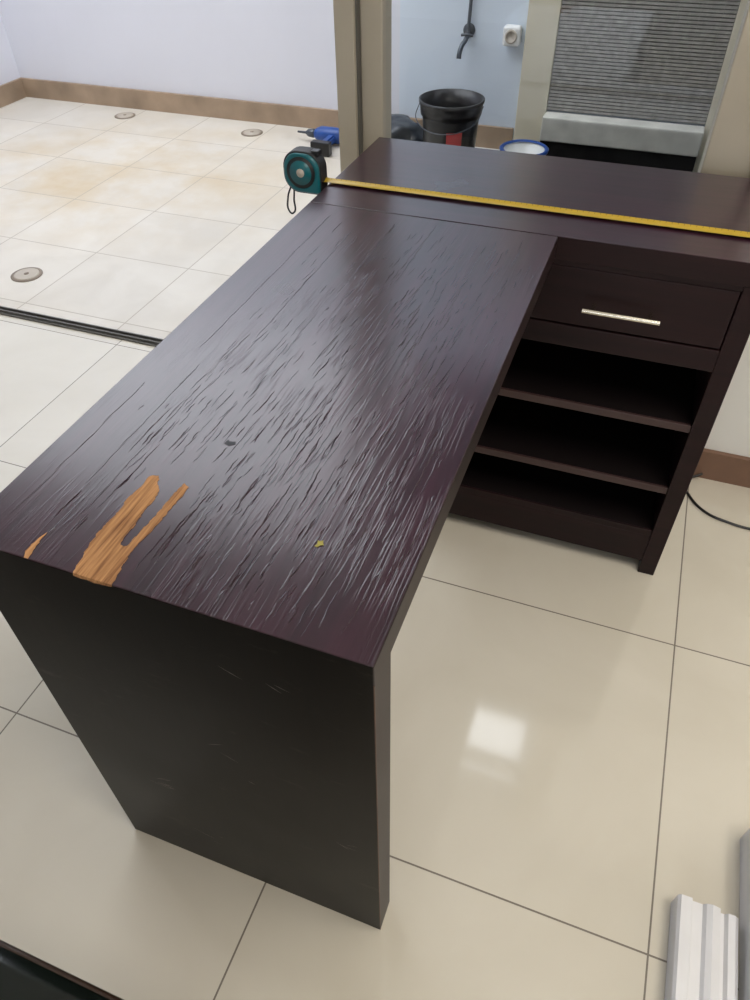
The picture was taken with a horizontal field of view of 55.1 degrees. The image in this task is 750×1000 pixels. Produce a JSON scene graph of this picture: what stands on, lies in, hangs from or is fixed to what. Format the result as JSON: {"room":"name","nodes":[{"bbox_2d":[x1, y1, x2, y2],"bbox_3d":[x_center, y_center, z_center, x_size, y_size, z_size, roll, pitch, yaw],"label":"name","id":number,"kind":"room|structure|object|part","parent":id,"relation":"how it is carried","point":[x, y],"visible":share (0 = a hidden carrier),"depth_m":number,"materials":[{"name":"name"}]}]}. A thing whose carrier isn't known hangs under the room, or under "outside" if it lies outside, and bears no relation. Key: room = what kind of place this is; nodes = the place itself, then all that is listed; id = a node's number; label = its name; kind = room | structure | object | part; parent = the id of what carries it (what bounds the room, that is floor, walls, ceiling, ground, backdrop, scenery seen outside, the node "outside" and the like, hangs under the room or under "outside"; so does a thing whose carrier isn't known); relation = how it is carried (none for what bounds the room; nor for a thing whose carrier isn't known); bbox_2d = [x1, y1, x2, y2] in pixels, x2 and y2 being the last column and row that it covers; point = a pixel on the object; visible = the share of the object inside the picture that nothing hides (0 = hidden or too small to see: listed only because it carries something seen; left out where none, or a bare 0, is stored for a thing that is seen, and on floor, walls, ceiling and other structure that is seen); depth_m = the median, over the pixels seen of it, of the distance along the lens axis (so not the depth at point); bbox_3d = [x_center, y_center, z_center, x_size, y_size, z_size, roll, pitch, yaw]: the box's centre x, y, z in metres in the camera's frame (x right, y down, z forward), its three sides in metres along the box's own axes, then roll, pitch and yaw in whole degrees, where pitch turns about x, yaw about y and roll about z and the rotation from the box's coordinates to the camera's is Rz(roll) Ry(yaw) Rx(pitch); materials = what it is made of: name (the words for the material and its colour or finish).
{"room":"office under renovation","nodes":[
{"label":"office under renovation","id":0,"kind":"room"},
{"bbox_2d":[0,14,19,84],"bbox_3d":[-3.407,-1.222,1.126,0.120,2.980,7.150,14,46,15],"label":"wall","id":1,"kind":"structure","parent":0,"point":[9,71],"depth_m":4.21,"materials":[{"name":"white paint"}]},
{"bbox_2d":[0,78,26,107],"bbox_3d":[-2.463,-1.867,3.714,0.019,0.100,1.910,14,46,15],"label":"baseboard","id":2,"kind":"structure","parent":1,"relation":"attached to","point":[13,91],"depth_m":4.28,"materials":[{"name":"wood"}]},
{"bbox_2d":[0,97,499,338],"bbox_3d":[0.361,-1.029,2.935,6.110,0.080,2.135,14,46,15],"label":"floor","id":3,"kind":"structure","parent":0,"point":[131,225],"depth_m":3.18,"materials":[{"name":"tile"}]},
{"bbox_2d":[10,267,42,281],"bbox_3d":[-1.321,-0.856,2.726,0.116,0.008,0.116,14,46,15],"label":"floor drain","id":4,"kind":"object","parent":3,"relation":"on","point":[27,274],"visible":1,"depth_m":2.72,"materials":[{"name":"metal"}]},
{"bbox_2d":[114,112,134,118],"bbox_3d":[-1.423,-2.189,4.092,0.116,0.008,0.116,14,46,15],"label":"floor drain","id":5,"kind":"object","parent":3,"relation":"on","point":[126,115],"visible":1,"depth_m":4.08,"materials":[{"name":"beige plastic"}]},
{"bbox_2d":[241,129,262,136],"bbox_3d":[-0.660,-1.972,3.855,0.116,0.008,0.116,14,46,15],"label":"floor drain","id":6,"kind":"object","parent":3,"relation":"on","point":[249,132],"visible":1,"depth_m":3.85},
{"bbox_2d":[297,126,338,156],"bbox_3d":[-0.300,-1.833,3.655,0.275,0.080,0.228,14,46,15],"label":"drill","id":7,"kind":"object","parent":3,"relation":"on","point":[325,136],"visible":0.85,"depth_m":3.65,"materials":[{"name":"blue plastic"}]},
{"bbox_3d":[-0.227,-1.873,3.692,0.175,0.076,0.076,14,46,15],"label":"motor","id":8,"kind":"part","parent":7,"relation":"part of","materials":[{"name":"blue plastic"}]},
{"bbox_2d":[391,114,422,141],"bbox_3d":[0.076,-1.789,3.533,0.308,0.178,0.311,-20,47,-18],"label":"garbage bag","id":9,"kind":"object","parent":3,"relation":"on","point":[403,127],"visible":0.24,"depth_m":3.44,"materials":[{"name":"black plastic"}]},
{"bbox_3d":[0.921,-1.340,3.178,1.430,0.012,0.748,14,46,15],"label":"trench","id":10,"kind":"object","parent":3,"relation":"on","visible":0},
{"bbox_2d":[415,88,484,147],"bbox_3d":[0.339,-1.664,3.288,0.296,0.309,0.313,14,46,15],"label":"bucket","id":11,"kind":"object","parent":10,"relation":"on","point":[451,116],"visible":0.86,"depth_m":3.19,"materials":[{"name":"black plastic"}]},
{"bbox_3d":[0.313,-1.683,3.175,0.296,0.084,0.168,14,46,15],"label":"bail handle","id":12,"kind":"part","parent":11,"relation":"part of","materials":[{"name":"grey metal"}]},
{"bbox_2d":[499,139,548,154],"bbox_3d":[0.665,-1.518,3.249,0.218,0.146,0.218,14,46,15],"label":"basin","id":13,"kind":"object","parent":10,"relation":"on","point":[519,145],"visible":0.37,"depth_m":3.27,"materials":[{"name":"white plastic"}]},
{"bbox_3d":[0.665,-1.515,3.252,0.200,0.137,0.200,14,46,15],"label":"bowl","id":14,"kind":"part","parent":13,"relation":"part of","materials":[{"name":"white plastic"}]},
{"bbox_2d":[333,0,362,171],"bbox_3d":[-0.057,-1.220,1.319,0.045,2.438,0.070,14,46,15],"label":"post","id":15,"kind":"object","parent":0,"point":[344,10],"visible":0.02,"depth_m":1.57,"materials":[{"name":"beige wood"}]},
{"bbox_2d":[355,0,362,155],"bbox_3d":[-0.040,-1.205,1.303,0.004,2.438,0.020,14,46,15],"label":"post gasket","id":16,"kind":"object","parent":15,"relation":"attached to","point":[357,2],"depth_m":1.57,"materials":[{"name":"black rubber"}]},
{"bbox_2d":[0,0,704,139],"bbox_3d":[0.734,-2.808,2.674,6.110,2.980,0.120,14,46,15],"label":"wall","id":17,"kind":"structure","parent":0,"point":[268,51],"depth_m":3.75,"materials":[{"name":"white paint"}]},
{"bbox_2d":[20,77,513,148],"bbox_3d":[-0.727,-2.152,3.975,3.010,0.100,0.019,14,46,15],"label":"baseboard","id":18,"kind":"structure","parent":17,"relation":"attached to","point":[488,136],"depth_m":4.03,"materials":[{"name":"wood"}]},
{"bbox_2d":[456,0,474,58],"bbox_3d":[0.416,-2.513,2.966,0.060,1.203,0.099,14,46,15],"label":"tap","id":19,"kind":"object","parent":17,"relation":"attached to","point":[469,28],"visible":1,"depth_m":3.33,"materials":[{"name":"grey metal"}]},
{"bbox_3d":[0.411,-2.119,3.346,0.024,0.108,0.088,28,51,27],"label":"spout","id":20,"kind":"part","parent":19,"relation":"part of","materials":[{"name":"grey metal"}]},
{"bbox_3d":[0.426,-2.152,3.328,0.058,0.017,0.017,14,46,15],"label":"lever","id":21,"kind":"part","parent":19,"relation":"part of","materials":[{"name":"grey metal"}]},
{"bbox_2d":[502,24,521,46],"bbox_3d":[0.625,-2.117,3.278,0.080,0.080,0.059,14,46,15],"label":"socket","id":22,"kind":"object","parent":17,"relation":"attached to","point":[512,33],"visible":1,"depth_m":3.26,"materials":[{"name":"white plastic"}]},
{"bbox_2d":[513,0,561,141],"bbox_3d":[0.744,-2.563,2.795,0.142,2.300,0.034,14,46,15],"label":"frame","id":23,"kind":"object","parent":17,"relation":"attached to","point":[543,18],"visible":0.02,"depth_m":3.32,"materials":[{"name":"beige wood"}]},
{"bbox_2d":[540,111,704,156],"bbox_3d":[1.137,-1.703,3.342,0.718,0.105,0.095,14,46,15],"label":"sill","id":24,"kind":"structure","parent":17,"relation":"attached to","point":[609,132],"depth_m":3.30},
{"bbox_2d":[547,0,740,124],"bbox_3d":[1.147,-2.535,2.616,0.718,2.100,0.029,14,46,15],"label":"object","id":25,"kind":"object","parent":17,"relation":"attached to","point":[562,0],"depth_m":3.17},
{"bbox_2d":[557,0,726,122],"bbox_3d":[1.139,-2.520,2.612,0.618,2.075,0.002,14,46,15],"label":"cords","id":26,"kind":"object","parent":25,"relation":"attached to","point":[573,0],"visible":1,"depth_m":3.17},
{"bbox_3d":[1.144,-2.528,2.613,0.714,2.084,0.012,14,46,15],"label":"slats","id":27,"kind":"part","parent":25,"relation":"part of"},
{"bbox_2d":[693,0,747,171],"bbox_3d":[1.554,-2.361,2.573,0.150,2.300,0.034,14,46,15],"label":"frame","id":28,"kind":"object","parent":17,"relation":"attached to","point":[742,6],"visible":0.16,"depth_m":3.11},
{"bbox_2d":[0,315,749,999],"bbox_3d":[-0.866,1.299,0.574,6.110,0.080,4.855,14,46,15],"label":"floor","id":29,"kind":"structure","parent":0,"point":[570,722],"depth_m":1.29,"materials":[{"name":"tile"}]},
{"bbox_2d":[0,940,123,999],"bbox_3d":[-0.696,0.777,0.727,0.885,0.450,0.664,14,46,15],"label":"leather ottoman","id":30,"kind":"object","parent":29,"relation":"on","point":[23,975],"visible":1,"depth_m":0.71,"materials":[{"name":"black leather"}]},
{"bbox_2d":[0,306,162,346],"bbox_3d":[-1.039,-0.594,2.462,3.910,0.034,0.040,14,46,15],"label":"door track","id":31,"kind":"structure","parent":29,"relation":"on","point":[1,313],"depth_m":2.44,"materials":[{"name":"black metal"}]},
{"bbox_3d":[-1.469,-0.703,2.563,3.000,0.008,0.004,14,46,15],"label":"track rail","id":32,"kind":"part","parent":31,"relation":"part of","materials":[{"name":"black metal"}]},
{"bbox_3d":[-1.463,-0.716,2.576,3.000,0.008,0.004,14,46,15],"label":"track rail","id":33,"kind":"part","parent":31,"relation":"part of","materials":[{"name":"black metal"}]},
{"bbox_2d":[0,137,749,929],"bbox_3d":[0.168,-0.017,1.308,0.794,0.751,1.258,14,46,15],"label":"writing desk","id":34,"kind":"object","parent":29,"relation":"on","point":[214,573],"visible":1,"depth_m":0.94,"materials":[{"name":"brown wood"}]},
{"bbox_3d":[-0.056,0.066,1.228,0.455,0.750,0.886,14,46,15],"label":"arm and panel","id":35,"kind":"part","parent":34,"relation":"part of","materials":[{"name":"brown wood"}]},
{"bbox_2d":[283,146,749,237],"bbox_3d":[0.243,-0.525,1.301,0.891,0.126,0.042,14,46,15],"label":"tape measure","id":36,"kind":"object","parent":34,"relation":"attached to","point":[305,168],"visible":0.91,"depth_m":1.35,"materials":[{"name":"teal plastic"}]},
{"bbox_3d":[-0.142,-0.625,1.374,0.045,0.045,0.002,14,46,15],"label":"plate","id":37,"kind":"part","parent":36,"relation":"part of","materials":[{"name":"teal plastic"}]},
{"bbox_3d":[0.275,-0.523,1.284,0.822,0.004,0.022,14,46,15],"label":"blade","id":38,"kind":"part","parent":36,"relation":"part of","materials":[{"name":"yellow metal"}]},
{"bbox_2d":[477,395,674,486],"bbox_3d":[0.408,-0.196,1.665,0.540,0.017,0.339,14,46,15],"label":"shelf","id":39,"kind":"object","parent":34,"relation":"attached to","point":[633,454],"depth_m":1.58,"materials":[{"name":"brown wood"}]},
{"bbox_2d":[501,338,696,424],"bbox_3d":[0.406,-0.312,1.551,0.540,0.017,0.339,14,46,15],"label":"shelf","id":40,"kind":"object","parent":34,"relation":"attached to","point":[646,392],"depth_m":1.46,"materials":[{"name":"brown wood"}]},
{"bbox_3d":[0.346,-0.311,1.333,0.540,0.043,0.022,14,46,15],"label":"drawer rail","id":41,"kind":"part","parent":34,"relation":"part of","materials":[{"name":"brown wood"}]},
{"bbox_3d":[0.434,-0.344,1.252,0.346,0.107,0.019,14,46,15],"label":"drawer","id":42,"kind":"part","parent":34,"relation":"part of","materials":[{"name":"brown wood"}]},
{"bbox_3d":[0.345,-0.412,1.238,0.540,0.010,0.026,14,46,15],"label":"drawer rail","id":43,"kind":"part","parent":34,"relation":"part of","materials":[{"name":"brown wood"}]},
{"bbox_3d":[0.678,-0.205,1.521,0.035,0.710,0.367,14,46,15],"label":"panel","id":44,"kind":"part","parent":34,"relation":"part of","materials":[{"name":"brown wood"}]},
{"bbox_2d":[664,894,737,999],"bbox_3d":[0.353,0.959,0.809,0.092,0.048,0.962,14,46,15],"label":"aluminum profile","id":45,"kind":"object","parent":29,"relation":"on","point":[702,956],"visible":1,"depth_m":1.07,"materials":[{"name":"white paint"}]},
{"bbox_2d":[686,473,749,529],"bbox_3d":[0.995,0.050,1.746,0.494,0.024,0.134,21,49,21],"label":"power cable","id":46,"kind":"object","parent":29,"relation":"on","point":[700,474],"visible":0.71,"depth_m":1.77,"materials":[{"name":"black plastic"}]},
{"bbox_2d":[739,828,749,999],"bbox_3d":[0.475,0.919,0.813,0.095,0.096,1.105,14,46,15],"label":"board","id":47,"kind":"object","parent":29,"relation":"on","point":[744,913],"visible":1,"depth_m":1.12,"materials":[{"name":"white paint"}]},
{"bbox_2d":[360,0,391,151],"bbox_3d":[-0.002,-1.225,1.323,0.051,2.438,0.060,14,46,15],"label":"door frame","id":48,"kind":"structure","parent":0,"point":[375,15],"depth_m":1.57,"materials":[{"name":"beige wood"}]},
{"bbox_2d":[540,140,696,171],"bbox_3d":[1.141,-1.636,3.416,0.714,0.095,0.079,14,46,15],"label":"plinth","id":49,"kind":"object","parent":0,"point":[566,150],"depth_m":3.37,"materials":[{"name":"black"}]},
{"bbox_2d":[705,335,749,456],"bbox_3d":[1.815,-0.864,0.751,2.185,2.700,0.200,14,46,15],"label":"wall","id":50,"kind":"structure","parent":0,"point":[730,432],"depth_m":1.75,"materials":[{"name":"paint"}]},
{"bbox_2d":[694,448,749,487],"bbox_3d":[1.795,0.142,1.592,2.184,0.085,0.014,14,46,15],"label":"baseboard","id":51,"kind":"structure","parent":50,"relation":"attached to","point":[719,466],"depth_m":1.83,"materials":[{"name":"brown wood"}]},
{"bbox_2d":[698,0,749,177],"bbox_3d":[0.708,-1.033,1.114,0.097,2.438,0.100,14,46,15],"label":"door frame","id":52,"kind":"structure","parent":50,"relation":"attached to","point":[726,152],"depth_m":1.37,"materials":[{"name":"beige wood"}]}
]}

